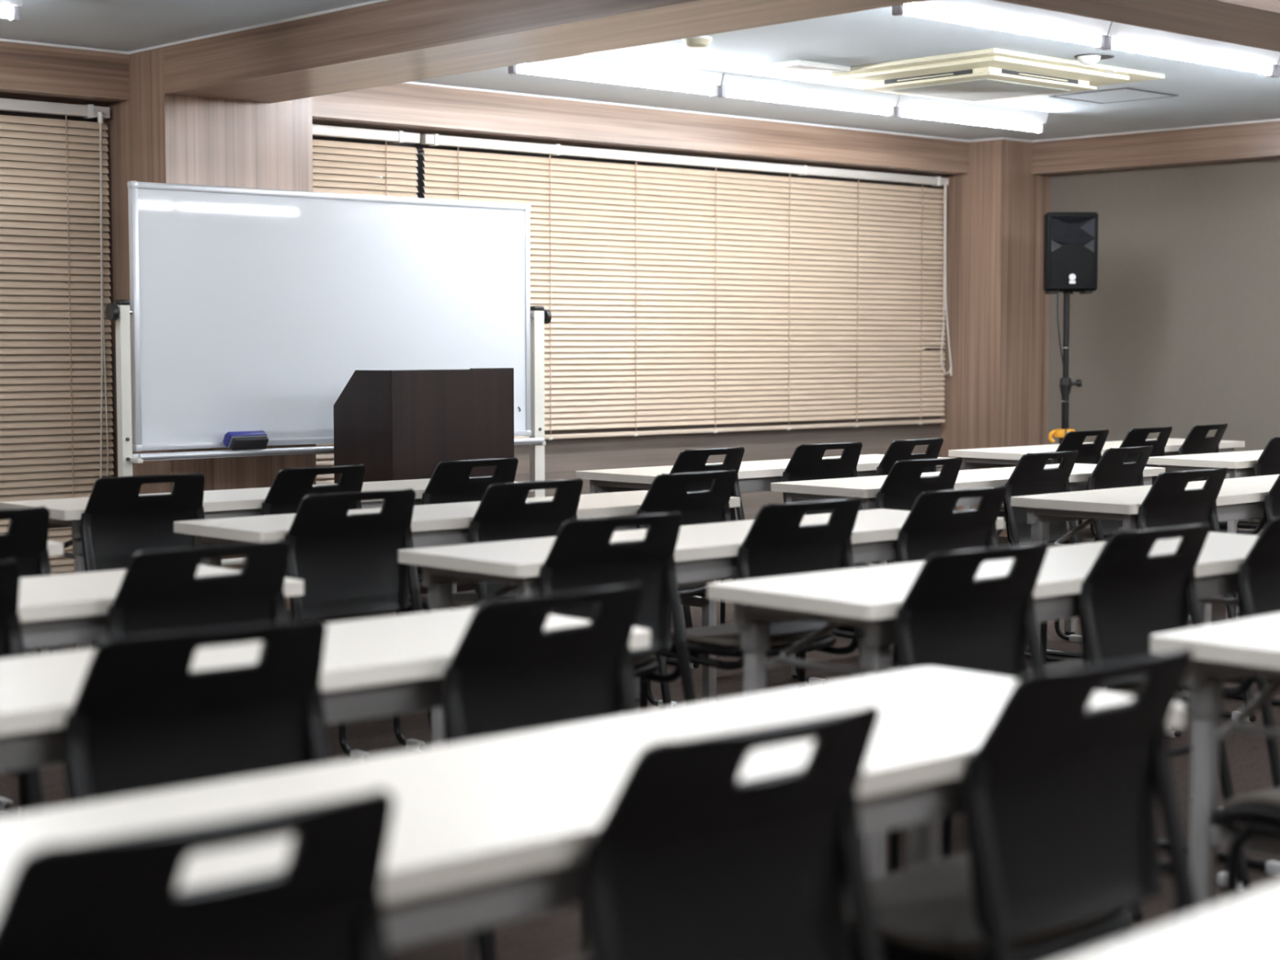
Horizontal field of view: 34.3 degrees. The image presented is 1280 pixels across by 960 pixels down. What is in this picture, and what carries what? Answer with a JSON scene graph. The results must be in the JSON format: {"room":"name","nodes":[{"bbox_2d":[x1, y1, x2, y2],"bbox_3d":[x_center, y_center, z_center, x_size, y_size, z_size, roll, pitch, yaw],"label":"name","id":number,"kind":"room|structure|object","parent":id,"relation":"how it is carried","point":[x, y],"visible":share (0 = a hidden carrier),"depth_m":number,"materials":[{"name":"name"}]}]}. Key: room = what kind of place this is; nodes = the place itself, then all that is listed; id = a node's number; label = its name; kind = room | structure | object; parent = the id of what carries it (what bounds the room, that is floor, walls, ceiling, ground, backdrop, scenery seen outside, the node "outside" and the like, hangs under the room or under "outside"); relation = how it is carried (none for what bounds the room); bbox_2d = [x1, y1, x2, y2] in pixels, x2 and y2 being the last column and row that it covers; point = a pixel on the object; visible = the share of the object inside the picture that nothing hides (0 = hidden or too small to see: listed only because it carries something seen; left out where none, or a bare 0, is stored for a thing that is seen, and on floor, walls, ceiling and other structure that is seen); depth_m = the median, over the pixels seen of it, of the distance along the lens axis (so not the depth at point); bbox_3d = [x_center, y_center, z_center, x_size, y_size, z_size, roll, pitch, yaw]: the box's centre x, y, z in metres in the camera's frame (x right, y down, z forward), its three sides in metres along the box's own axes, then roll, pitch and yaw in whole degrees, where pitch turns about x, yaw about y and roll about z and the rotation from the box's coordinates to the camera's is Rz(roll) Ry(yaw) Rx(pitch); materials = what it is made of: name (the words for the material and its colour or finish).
{"room":"lecture hall","nodes":[
{"label":"lecture hall","id":0,"kind":"room"},
{"bbox_2d":[97,47,315,610],"bbox_3d":[-1.932,-0.627,9.186,0.730,2.435,0.649,-4,5,-43],"label":"pillar","id":1,"kind":"structure","parent":0,"point":[154,135],"depth_m":8.90,"materials":[{"name":"laminate"}]},
{"bbox_2d":[0,96,940,520],"bbox_3d":[-2.504,-0.615,9.012,11.777,2.435,0.170,-4,5,-43],"label":"wall","id":2,"kind":"structure","parent":0,"point":[563,457],"depth_m":11.57,"materials":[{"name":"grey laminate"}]},
{"bbox_2d":[0,110,99,361],"bbox_3d":[-4.614,-0.749,7.085,6.040,1.438,0.060,-4,5,-43],"label":"window","id":3,"kind":"structure","parent":2,"relation":"in","point":[2,113],"depth_m":8.93,"materials":[{"name":"clear glass"}]},
{"bbox_2d":[0,97,114,574],"bbox_3d":[-3.048,-0.509,8.325,2.038,2.120,0.073,-3,5,-42],"label":"blind","id":4,"kind":"object","parent":3,"relation":"attached to","point":[56,437],"visible":0.81,"depth_m":8.82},
{"bbox_2d":[312,135,932,355],"bbox_3d":[-0.026,-1.030,11.312,4.981,1.438,0.060,-4,5,-43],"label":"window","id":5,"kind":"structure","parent":2,"relation":"in","point":[418,146],"depth_m":11.19,"materials":[{"name":"clear glass"}]},
{"bbox_2d":[312,124,419,484],"bbox_3d":[-1.408,-0.619,9.832,0.890,2.100,0.055,-4,5,-43],"label":"blind","id":6,"kind":"object","parent":5,"relation":"attached to","point":[322,460],"visible":0.13,"depth_m":9.84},
{"bbox_2d":[419,133,951,439],"bbox_3d":[0.427,-1.021,11.504,4.038,1.520,0.074,-3,5,-42],"label":"blind","id":7,"kind":"object","parent":5,"relation":"attached to","point":[633,366],"visible":0.89,"depth_m":11.52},
{"bbox_2d":[0,0,1279,140],"bbox_3d":[1.295,-1.647,5.183,12.668,0.120,11.600,-4,5,-43],"label":"ceiling","id":8,"kind":"structure","parent":0,"point":[1209,95],"depth_m":9.02,"materials":[{"name":"paint"}]},
{"bbox_2d":[0,0,22,22],"bbox_3d":[-2.634,-1.639,6.868,1.229,0.110,0.088,-4,5,-43],"label":"fluorescent light","id":9,"kind":"object","parent":8,"relation":"attached to","point":[9,9],"visible":1,"depth_m":7.24,"materials":[{"name":"white"}]},
{"bbox_2d":[8,5,19,22],"bbox_3d":[-2.197,-1.639,7.272,0.026,0.055,0.038,-4,5,-43],"label":"socket","id":10,"kind":"object","parent":9,"relation":"attached to","point":[14,14],"depth_m":7.25,"materials":[{"name":"plastic"}]},
{"bbox_2d":[0,41,129,105],"bbox_3d":[-4.494,-1.593,6.885,6.062,0.201,0.256,-4,5,-43],"label":"soffit","id":11,"kind":"structure","parent":8,"relation":"attached to","point":[27,71],"depth_m":8.65,"materials":[{"name":"laminate"}]},
{"bbox_2d":[164,0,928,103],"bbox_3d":[1.720,-1.475,5.008,0.516,0.201,10.351,-4,5,-43],"label":"ceiling beam","id":12,"kind":"structure","parent":8,"relation":"attached to","point":[393,42],"depth_m":7.42,"materials":[{"name":"laminate"}]},
{"bbox_2d":[507,54,723,97],"bbox_3d":[-0.099,-1.788,9.108,1.229,0.110,0.088,-4,5,-43],"label":"fluorescent light","id":13,"kind":"object","parent":8,"relation":"attached to","point":[581,67],"visible":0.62,"depth_m":9.11,"materials":[{"name":"white"}]},
{"bbox_2d":[507,64,517,74],"bbox_3d":[-0.536,-1.734,8.708,0.026,0.055,0.038,-4,5,-43],"label":"socket","id":14,"kind":"object","parent":13,"relation":"attached to","point":[513,69],"depth_m":8.70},
{"bbox_2d":[709,84,718,97],"bbox_3d":[0.338,-1.788,9.513,0.026,0.055,0.038,-4,5,-43],"label":"socket","id":15,"kind":"object","parent":13,"relation":"attached to","point":[713,89],"depth_m":9.49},
{"bbox_2d":[0,0,1279,142],"bbox_3d":[-0.813,-1.721,7.323,12.074,0.010,4.084,-4,5,-43],"label":"trim","id":16,"kind":"structure","parent":8,"relation":"attached to","point":[374,2],"depth_m":10.34,"materials":[{"name":"paint"}]},
{"bbox_2d":[311,83,968,176],"bbox_3d":[0.101,-1.875,11.118,4.985,0.201,0.256,-4,5,-43],"label":"soffit","id":17,"kind":"structure","parent":8,"relation":"attached to","point":[406,107],"depth_m":10.82,"materials":[{"name":"laminate"}]},
{"bbox_2d":[681,35,712,48],"bbox_3d":[0.232,-1.778,8.420,0.124,0.042,0.124,-4,5,-43],"label":"smoke detector","id":18,"kind":"object","parent":8,"relation":"attached to","point":[700,42],"visible":0.94,"depth_m":8.38,"materials":[{"name":"beige plastic"}]},
{"bbox_2d":[717,71,898,116],"bbox_3d":[0.812,-1.844,9.948,1.229,0.110,0.088,-4,5,-43],"label":"fluorescent light","id":19,"kind":"object","parent":8,"relation":"attached to","point":[732,85],"visible":0.94,"depth_m":9.89,"materials":[{"name":"white"}]},
{"bbox_2d":[717,85,725,97],"bbox_3d":[0.376,-1.790,9.547,0.026,0.055,0.038,-4,5,-43],"label":"socket","id":20,"kind":"object","parent":19,"relation":"attached to","point":[722,89],"depth_m":9.53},
{"bbox_2d":[885,106,893,116],"bbox_3d":[1.249,-1.844,10.352,0.026,0.055,0.038,-4,5,-43],"label":"socket","id":21,"kind":"object","parent":19,"relation":"attached to","point":[890,109],"depth_m":10.33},
{"bbox_2d":[766,48,1164,102],"bbox_3d":[1.498,-1.820,9.407,1.620,0.088,1.005,-4,5,-43],"label":"air conditioner","id":22,"kind":"object","parent":8,"relation":"attached to","point":[990,74],"visible":0.99,"depth_m":9.24,"materials":[{"name":"beige plastic"}]},
{"bbox_2d":[888,78,1070,101],"bbox_3d":[1.556,-1.785,9.494,0.620,0.006,0.560,-4,5,-43],"label":"grille","id":23,"kind":"object","parent":22,"relation":"attached to","point":[973,89],"depth_m":9.43,"materials":[{"name":"plastic"}]},
{"bbox_2d":[893,94,1048,133],"bbox_3d":[1.723,-1.900,10.787,1.229,0.110,0.088,-4,5,-43],"label":"fluorescent light","id":24,"kind":"object","parent":8,"relation":"attached to","point":[908,106],"visible":0.9,"depth_m":10.74,"materials":[{"name":"white"}]},
{"bbox_2d":[893,106,900,117],"bbox_3d":[1.286,-1.846,10.387,0.026,0.055,0.038,-4,5,-43],"label":"socket","id":25,"kind":"object","parent":24,"relation":"attached to","point":[896,109],"depth_m":10.37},
{"bbox_2d":[1035,124,1044,133],"bbox_3d":[2.160,-1.899,11.191,0.026,0.055,0.038,-4,5,-43],"label":"socket","id":26,"kind":"object","parent":24,"relation":"attached to","point":[1040,130],"depth_m":11.17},
{"bbox_2d":[892,0,1111,48],"bbox_3d":[1.329,-1.688,7.566,1.229,0.110,0.088,-4,5,-43],"label":"fluorescent light","id":27,"kind":"object","parent":8,"relation":"attached to","point":[987,14],"visible":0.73,"depth_m":7.57,"materials":[{"name":"white"}]},
{"bbox_2d":[892,4,903,16],"bbox_3d":[0.892,-1.634,7.165,0.026,0.055,0.038,-4,5,-43],"label":"socket","id":28,"kind":"object","parent":27,"relation":"attached to","point":[898,10],"depth_m":7.15,"materials":[{"name":"plastic"}]},
{"bbox_2d":[1093,34,1104,48],"bbox_3d":[1.765,-1.688,7.970,0.026,0.055,0.038,-4,5,-43],"label":"socket","id":29,"kind":"object","parent":27,"relation":"attached to","point":[1100,44],"depth_m":7.95,"materials":[{"name":"plastic"}]},
{"bbox_2d":[1074,53,1114,65],"bbox_3d":[1.967,-1.816,8.972,0.170,0.041,0.170,-4,5,-43],"label":"ceiling sensor","id":30,"kind":"object","parent":8,"relation":"attached to","point":[1090,59],"visible":1,"depth_m":8.93,"materials":[{"name":"white plastic"}]},
{"bbox_2d":[1048,87,1178,103],"bbox_3d":[2.377,-1.927,10.395,0.456,0.006,0.456,-4,5,-43],"label":"ceiling hatch","id":31,"kind":"object","parent":8,"relation":"attached to","point":[1124,94],"visible":1,"depth_m":10.39,"materials":[{"name":"grey metal"}]},
{"bbox_2d":[994,0,1279,52],"bbox_3d":[3.145,-1.665,7.890,5.496,0.201,0.460,-4,5,-43],"label":"ceiling beam","id":32,"kind":"structure","parent":8,"relation":"attached to","point":[1249,23],"depth_m":6.59,"materials":[{"name":"laminate"}]},
{"bbox_2d":[1031,120,1279,175],"bbox_3d":[6.003,-1.740,8.985,0.194,0.201,10.395,-4,5,-43],"label":"soffit","id":33,"kind":"structure","parent":8,"relation":"attached to","point":[1255,141],"depth_m":12.07,"materials":[{"name":"laminate"}]},
{"bbox_2d":[1101,21,1279,76],"bbox_3d":[2.240,-1.744,8.405,1.229,0.110,0.088,-4,5,-43],"label":"fluorescent light","id":34,"kind":"object","parent":8,"relation":"attached to","point":[1121,37],"visible":0.89,"depth_m":8.35,"materials":[{"name":"white"}]},
{"bbox_2d":[1101,35,1111,50],"bbox_3d":[1.803,-1.690,8.005,0.026,0.055,0.038,-4,5,-43],"label":"socket","id":35,"kind":"object","parent":34,"relation":"attached to","point":[1108,39],"depth_m":7.99,"materials":[{"name":"plastic"}]},
{"bbox_2d":[1264,63,1274,76],"bbox_3d":[2.676,-1.744,8.809,0.026,0.055,0.038,-4,5,-43],"label":"socket","id":36,"kind":"object","parent":34,"relation":"attached to","point":[1270,73],"depth_m":8.79,"materials":[{"name":"plastic"}]},
{"bbox_2d":[1271,56,1279,77],"bbox_3d":[3.151,-1.800,9.245,1.229,0.110,0.088,-4,5,-43],"label":"fluorescent light","id":37,"kind":"object","parent":8,"relation":"attached to","point":[1277,67],"visible":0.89,"depth_m":8.83,"materials":[{"name":"white"}]},
{"bbox_2d":[1271,65,1279,77],"bbox_3d":[2.714,-1.746,8.844,0.026,0.055,0.038,-4,5,-43],"label":"socket","id":38,"kind":"object","parent":37,"relation":"attached to","point":[1277,68],"depth_m":8.83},
{"bbox_2d":[0,577,1279,959],"bbox_3d":[1.297,0.902,5.351,12.668,0.120,11.600,-4,5,-43],"label":"floor","id":39,"kind":"structure","parent":0,"point":[555,935],"depth_m":5.76,"materials":[{"name":"brown carpet"}]},
{"bbox_2d":[0,559,45,812],"bbox_3d":[-1.390,0.541,3.845,0.430,0.802,0.583,-3,5,-41],"label":"chair","id":40,"kind":"object","parent":39,"relation":"on","point":[11,641],"visible":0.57,"depth_m":3.82,"materials":[{"name":"black plastic"}]},
{"bbox_2d":[0,506,62,813],"bbox_3d":[-1.686,0.461,5.063,0.430,0.802,0.583,-4,5,-43],"label":"chair","id":41,"kind":"object","parent":39,"relation":"on","point":[25,540],"visible":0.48,"depth_m":5.01,"materials":[{"name":"black plastic"}]},
{"bbox_2d":[0,533,63,813],"bbox_3d":[-2.242,0.535,4.726,1.800,0.700,0.460,-4,5,-43],"label":"folding table","id":42,"kind":"object","parent":39,"relation":"on","point":[55,548],"visible":0.02,"depth_m":5.14,"materials":[{"name":"grey paint"}]},
{"bbox_2d":[35,472,204,654],"bbox_3d":[-1.583,0.374,6.394,0.430,0.802,0.583,-3,5,-38],"label":"chair","id":43,"kind":"object","parent":39,"relation":"on","point":[117,523],"visible":0.29,"depth_m":6.22,"materials":[{"name":"black plastic"}]},
{"bbox_2d":[19,539,289,813],"bbox_3d":[-0.960,0.517,4.205,0.430,0.802,0.583,-4,5,-43],"label":"chair","id":44,"kind":"object","parent":39,"relation":"on","point":[159,591],"visible":0.29,"depth_m":4.04,"materials":[{"name":"black plastic"}]},
{"bbox_2d":[17,564,303,649],"bbox_3d":[-1.514,0.588,3.907,1.800,0.700,0.460,-3,5,-42],"label":"folding table","id":45,"kind":"object","parent":39,"relation":"on","point":[64,609],"visible":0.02,"depth_m":4.03,"materials":[{"name":"grey paint"}]},
{"bbox_2d":[0,788,394,959],"bbox_3d":[-0.474,0.668,1.894,0.430,0.802,0.583,-3,5,-41],"label":"chair","id":46,"kind":"object","parent":39,"relation":"on","point":[117,897],"visible":1,"depth_m":1.74,"materials":[{"name":"black plastic"}]},
{"bbox_2d":[62,617,331,805],"bbox_3d":[-0.706,0.593,3.047,0.430,0.802,0.583,-3,5,-39],"label":"chair","id":47,"kind":"object","parent":39,"relation":"on","point":[139,722],"visible":0.39,"depth_m":2.89,"materials":[{"name":"black plastic"}]},
{"bbox_2d":[0,478,533,653],"bbox_3d":[-1.190,0.389,6.938,1.800,0.700,0.460,-3,5,-42],"label":"folding table","id":48,"kind":"object","parent":39,"relation":"on","point":[246,502],"visible":0.06,"depth_m":6.55,"materials":[{"name":"laminate"}]},
{"bbox_2d":[232,464,365,570],"bbox_3d":[-1.153,0.347,6.798,0.583,0.802,0.430,4,5,43],"label":"chair","id":49,"kind":"object","parent":39,"relation":"on","point":[289,486],"visible":0.23,"depth_m":6.60,"materials":[{"name":"black plastic"}]},
{"bbox_2d":[0,606,650,959],"bbox_3d":[-0.794,0.637,3.155,1.800,0.700,0.460,-3,5,-42],"label":"folding table","id":50,"kind":"object","parent":39,"relation":"on","point":[394,664],"visible":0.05,"depth_m":3.22,"materials":[{"name":"laminate"}]},
{"bbox_2d":[105,180,551,566],"bbox_3d":[-1.247,-0.303,8.851,2.226,1.831,0.470,-4,5,-43],"label":"whiteboard","id":51,"kind":"object","parent":39,"relation":"on","point":[249,309],"visible":0.79,"depth_m":8.64,"materials":[{"name":"plastic"}]},
{"bbox_2d":[222,431,268,450],"bbox_3d":[-1.603,-0.161,8.442,0.083,0.074,0.176,4,5,44],"label":"eraser","id":52,"kind":"object","parent":51,"relation":"on","point":[242,440],"visible":1,"depth_m":8.41,"materials":[{"name":"fabric"}]},
{"bbox_2d":[129,437,546,463],"bbox_3d":[-1.217,-0.131,8.818,2.082,0.037,0.070,-4,5,-43],"label":"tray","id":53,"kind":"object","parent":51,"relation":"on","point":[536,443],"depth_m":8.41,"materials":[{"name":"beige metal"}]},
{"bbox_2d":[284,488,431,759],"bbox_3d":[-0.864,0.420,5.685,0.430,0.802,0.583,-3,5,-40],"label":"chair","id":54,"kind":"object","parent":39,"relation":"on","point":[349,568],"visible":0.56,"depth_m":5.55,"materials":[{"name":"black plastic"}]},
{"bbox_2d":[333,368,514,594],"bbox_3d":[-0.886,0.086,8.546,0.620,1.094,0.405,-4,5,-43],"label":"lectern","id":55,"kind":"object","parent":39,"relation":"on","point":[399,424],"visible":0.49,"depth_m":8.33,"materials":[{"name":"wood"}]},
{"bbox_2d":[380,368,470,370],"bbox_3d":[-0.839,-0.439,8.460,0.578,0.020,0.229,-4,5,-43],"label":"shelf","id":56,"kind":"object","parent":55,"relation":"attached to","point":[454,369],"depth_m":8.37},
{"bbox_2d":[173,490,740,702],"bbox_3d":[-0.487,0.435,6.229,1.800,0.700,0.460,-4,5,-43],"label":"folding table","id":57,"kind":"object","parent":39,"relation":"on","point":[436,525],"visible":0.15,"depth_m":5.91,"materials":[{"name":"grey paint"}]},
{"bbox_2d":[407,457,518,583],"bbox_3d":[-0.678,0.319,7.220,0.430,0.802,0.583,-4,5,-43],"label":"chair","id":58,"kind":"object","parent":39,"relation":"on","point":[450,482],"visible":0.22,"depth_m":7.03,"materials":[{"name":"black plastic"}]},
{"bbox_2d":[393,478,583,750],"bbox_3d":[-0.422,0.392,6.106,0.430,0.802,0.583,-3,5,-42],"label":"chair","id":59,"kind":"object","parent":39,"relation":"on","point":[503,513],"visible":0.32,"depth_m":5.94,"materials":[{"name":"black plastic"}]},
{"bbox_2d":[441,582,643,959],"bbox_3d":[-0.253,0.566,3.452,0.430,0.802,0.583,-4,5,-44],"label":"chair","id":60,"kind":"object","parent":39,"relation":"on","point":[507,673],"visible":0.32,"depth_m":3.29,"materials":[{"name":"black plastic"}]},
{"bbox_2d":[446,511,696,744],"bbox_3d":[-0.156,0.470,4.907,0.430,0.802,0.583,-3,5,-39],"label":"chair","id":61,"kind":"object","parent":39,"relation":"on","point":[582,556],"visible":0.46,"depth_m":4.80,"materials":[{"name":"black plastic"}]},
{"bbox_2d":[0,666,1184,955],"bbox_3d":[-0.070,0.685,2.417,1.800,0.700,0.460,-3,5,-42],"label":"folding table","id":62,"kind":"object","parent":39,"relation":"on","point":[490,831],"visible":0.37,"depth_m":2.32,"materials":[{"name":"laminate"}]},
{"bbox_2d":[635,469,737,709],"bbox_3d":[0.045,0.365,6.514,0.430,0.802,0.583,-4,5,-43],"label":"chair","id":63,"kind":"object","parent":39,"relation":"on","point":[667,493],"visible":0.36,"depth_m":6.38,"materials":[{"name":"black plastic"}]},
{"bbox_2d":[653,446,745,668],"bbox_3d":[0.141,0.272,7.936,0.430,0.802,0.583,-4,5,-45],"label":"chair","id":64,"kind":"object","parent":39,"relation":"on","point":[688,460],"visible":0.3,"depth_m":7.77,"materials":[{"name":"black plastic"}]},
{"bbox_2d":[398,508,1004,746],"bbox_3d":[0.225,0.487,5.433,1.800,0.700,0.460,-4,5,-43],"label":"folding table","id":65,"kind":"object","parent":39,"relation":"on","point":[707,551],"visible":0.3,"depth_m":5.05,"materials":[{"name":"grey paint"}]},
{"bbox_2d":[565,703,883,959],"bbox_3d":[0.007,0.640,2.320,0.430,0.802,0.583,-3,5,-41],"label":"chair","id":66,"kind":"object","parent":39,"relation":"on","point":[688,859],"visible":1,"depth_m":2.17,"materials":[{"name":"black plastic"}]},
{"bbox_2d":[639,497,865,712],"bbox_3d":[0.308,0.441,5.346,0.430,0.802,0.583,-3,5,-40],"label":"chair","id":67,"kind":"object","parent":39,"relation":"on","point":[775,544],"visible":0.53,"depth_m":5.21,"materials":[{"name":"black plastic"}]},
{"bbox_2d":[575,453,947,656],"bbox_3d":[0.556,0.284,8.512,1.800,0.700,0.460,-4,5,-43],"label":"folding table","id":68,"kind":"object","parent":39,"relation":"on","point":[755,476],"visible":0.16,"depth_m":8.10,"materials":[{"name":"laminate"}]},
{"bbox_2d":[720,441,862,624],"bbox_3d":[0.635,0.244,8.352,0.430,0.802,0.583,-3,5,-38],"label":"chair","id":69,"kind":"object","parent":39,"relation":"on","point":[806,462],"visible":0.32,"depth_m":8.18,"materials":[{"name":"black plastic"}]},
{"bbox_2d":[795,456,962,684],"bbox_3d":[0.860,0.317,7.230,0.430,0.802,0.583,-3,5,-41],"label":"chair","id":70,"kind":"object","parent":39,"relation":"on","point":[904,483],"visible":0.25,"depth_m":7.04,"materials":[{"name":"black plastic"}]},
{"bbox_2d":[798,485,1006,687],"bbox_3d":[0.755,0.412,5.778,0.430,0.802,0.583,-3,5,-40],"label":"chair","id":71,"kind":"object","parent":39,"relation":"on","point":[932,526],"visible":0.24,"depth_m":5.61,"materials":[{"name":"black plastic"}]},
{"bbox_2d":[875,437,943,475],"bbox_3d":[1.008,0.222,8.678,0.583,0.802,0.430,4,5,44],"label":"chair","id":72,"kind":"object","parent":39,"relation":"on","point":[898,450],"visible":0.23,"depth_m":8.47,"materials":[{"name":"black plastic"}]},
{"bbox_2d":[770,462,1165,679],"bbox_3d":[1.274,0.330,7.809,1.800,0.700,0.460,-3,5,-42],"label":"folding table","id":73,"kind":"object","parent":39,"relation":"on","point":[866,489],"visible":0.23,"depth_m":7.43,"materials":[{"name":"laminate"}]},
{"bbox_2d":[889,542,1048,873],"bbox_3d":[0.553,0.519,4.161,0.430,0.802,0.583,-3,5,-40],"label":"chair","id":74,"kind":"object","parent":39,"relation":"on","point":[948,618],"visible":0.34,"depth_m":4.01,"materials":[{"name":"black plastic"}]},
{"bbox_2d":[706,531,1274,879],"bbox_3d":[0.955,0.534,4.702,1.800,0.700,0.460,-3,5,-42],"label":"folding table","id":75,"kind":"object","parent":39,"relation":"on","point":[868,597],"visible":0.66,"depth_m":4.26,"materials":[{"name":"laminate"}]},
{"bbox_2d":[845,647,1198,959],"bbox_3d":[0.460,0.612,2.741,0.430,0.802,0.583,-3,5,-40],"label":"chair","id":76,"kind":"object","parent":39,"relation":"on","point":[1060,793],"visible":0.84,"depth_m":2.61,"materials":[{"name":"black plastic"}]},
{"bbox_2d":[996,449,1079,662],"bbox_3d":[1.356,0.288,7.670,0.430,0.802,0.583,-4,5,-45],"label":"chair","id":77,"kind":"object","parent":39,"relation":"on","point":[1029,477],"visible":0.38,"depth_m":7.49,"materials":[{"name":"black plastic"}]},
{"bbox_2d":[996,293,1084,536],"bbox_3d":[2.525,-0.328,11.897,0.785,1.476,0.752,-4,5,-43],"label":"speaker stand","id":78,"kind":"object","parent":39,"relation":"on","point":[1058,433],"visible":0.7,"depth_m":11.89,"materials":[{"name":"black metal"}]},
{"bbox_2d":[1043,212,1098,293],"bbox_3d":[2.454,-1.296,11.862,0.296,0.460,0.268,0,4,2],"label":"loudspeaker","id":79,"kind":"object","parent":78,"relation":"on","point":[1070,245],"visible":1,"depth_m":11.74,"materials":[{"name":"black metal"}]},
{"bbox_2d":[1057,289,1066,434],"bbox_3d":[2.407,-0.342,11.834,0.084,1.488,0.014,-2,4,-31],"label":"cable","id":80,"kind":"object","parent":79,"relation":"hanging from","point":[1057,290],"visible":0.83,"depth_m":11.82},
{"bbox_2d":[1062,291,1073,293],"bbox_3d":[2.454,-1.077,11.885,0.060,0.020,0.060,0,4,2],"label":"socket","id":81,"kind":"object","parent":79,"relation":"attached to","point":[1064,292],"depth_m":11.86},
{"bbox_2d":[1049,244,1094,286],"bbox_3d":[2.450,-1.216,11.747,0.248,0.237,0.015,0,4,2],"label":"grille","id":82,"kind":"object","parent":79,"relation":"attached to","point":[1070,264],"depth_m":11.74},
{"bbox_2d":[997,429,1109,520],"bbox_3d":[1.889,0.166,9.519,0.583,0.802,0.430,4,5,44],"label":"chair","id":83,"kind":"object","parent":39,"relation":"on","point":[1088,453],"visible":0.27,"depth_m":9.38,"materials":[{"name":"black plastic"}]},
{"bbox_2d":[1026,444,1152,658],"bbox_3d":[1.722,0.264,8.028,0.583,0.802,0.430,3,5,43],"label":"chair","id":84,"kind":"object","parent":39,"relation":"on","point":[1110,471],"visible":0.42,"depth_m":7.86,"materials":[{"name":"black plastic"}]},
{"bbox_2d":[948,438,1244,529],"bbox_3d":[2.241,0.182,10.052,1.800,0.700,0.460,-3,5,-42],"label":"folding table","id":85,"kind":"object","parent":39,"relation":"on","point":[1008,456],"visible":0.2,"depth_m":9.61,"materials":[{"name":"laminate"}]},
{"bbox_2d":[942,522,1252,921],"bbox_3d":[0.992,0.490,4.593,0.430,0.802,0.583,-3,5,-40],"label":"chair","id":86,"kind":"object","parent":39,"relation":"on","point":[1128,595],"visible":0.44,"depth_m":4.44,"materials":[{"name":"black plastic"}]},
{"bbox_2d":[1010,474,1279,639],"bbox_3d":[1.998,0.374,7.133,1.800,0.700,0.460,-4,5,-43],"label":"folding table","id":87,"kind":"object","parent":39,"relation":"on","point":[1238,498],"visible":0.49,"depth_m":6.70,"materials":[{"name":"laminate"}]},
{"bbox_2d":[1119,426,1172,484],"bbox_3d":[2.262,0.144,9.854,0.430,0.802,0.583,-4,5,-43],"label":"chair","id":88,"kind":"object","parent":39,"relation":"on","point":[1135,437],"visible":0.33,"depth_m":9.68,"materials":[{"name":"black plastic"}]},
{"bbox_2d":[1040,467,1255,737],"bbox_3d":[1.597,0.358,6.600,0.430,0.802,0.583,-3,5,-40],"label":"chair","id":89,"kind":"object","parent":39,"relation":"on","point":[1166,504],"visible":0.3,"depth_m":6.45,"materials":[{"name":"black plastic"}]},
{"bbox_2d":[1067,882,1279,959],"bbox_3d":[0.660,0.734,1.670,1.800,0.700,0.460,-4,5,-44],"label":"folding table","id":90,"kind":"object","parent":39,"relation":"on","point":[1246,926],"visible":1,"depth_m":1.72,"materials":[{"name":"laminate"}]},
{"bbox_2d":[1177,423,1227,481],"bbox_3d":[2.621,0.122,10.183,0.583,0.802,0.430,3,5,42],"label":"chair","id":91,"kind":"object","parent":39,"relation":"on","point":[1196,442],"visible":0.3,"depth_m":10.00,"materials":[{"name":"black plastic"}]},
{"bbox_2d":[1146,449,1263,619],"bbox_3d":[3.007,0.223,9.427,1.800,0.700,0.460,-3,5,-41],"label":"folding table","id":92,"kind":"object","parent":39,"relation":"on","point":[1237,464],"visible":0.17,"depth_m":8.83,"materials":[{"name":"laminate"}]},
{"bbox_2d":[1150,612,1279,911],"bbox_3d":[1.663,0.581,3.975,1.800,0.700,0.460,-4,5,-44],"label":"folding table","id":93,"kind":"object","parent":39,"relation":"on","point":[1232,650],"visible":0.92,"depth_m":3.50,"materials":[{"name":"laminate"}]},
{"bbox_2d":[1158,516,1279,875],"bbox_3d":[1.423,0.467,4.943,0.430,0.802,0.583,-3,5,-41],"label":"chair","id":94,"kind":"object","parent":39,"relation":"on","point":[1258,583],"visible":0.27,"depth_m":4.70,"materials":[{"name":"black plastic"}]},
{"bbox_2d":[1179,474,1279,705],"bbox_3d":[2.123,0.327,7.072,0.430,0.802,0.583,-3,5,-41],"label":"chair","id":95,"kind":"object","parent":39,"relation":"on","point":[1272,502],"visible":0.08,"depth_m":6.83,"materials":[{"name":"black plastic"}]},
{"bbox_2d":[1188,436,1279,622],"bbox_3d":[2.632,0.205,8.924,0.430,0.802,0.583,-4,5,-43],"label":"chair","id":96,"kind":"object","parent":39,"relation":"on","point":[1268,462],"visible":0.3,"depth_m":8.71,"materials":[{"name":"black plastic"}]},
{"bbox_2d":[1213,786,1279,902],"bbox_3d":[1.285,0.568,3.400,0.430,0.802,0.583,-4,5,-43],"label":"chair","id":97,"kind":"object","parent":39,"relation":"on","point":[1261,808],"visible":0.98,"depth_m":3.42,"materials":[{"name":"black plastic"}]},
{"bbox_2d":[930,139,1050,537],"bbox_3d":[2.164,-0.880,12.990,0.491,2.435,0.605,-4,5,-43],"label":"pillar","id":98,"kind":"structure","parent":0,"point":[996,392],"depth_m":12.73,"materials":[{"name":"laminate"}]},
{"bbox_2d":[1047,158,1279,535],"bbox_3d":[5.959,-0.645,9.360,0.150,2.435,11.300,-4,5,-43],"label":"wall","id":99,"kind":"structure","parent":0,"point":[1180,329],"depth_m":12.25,"materials":[{"name":"paint"}]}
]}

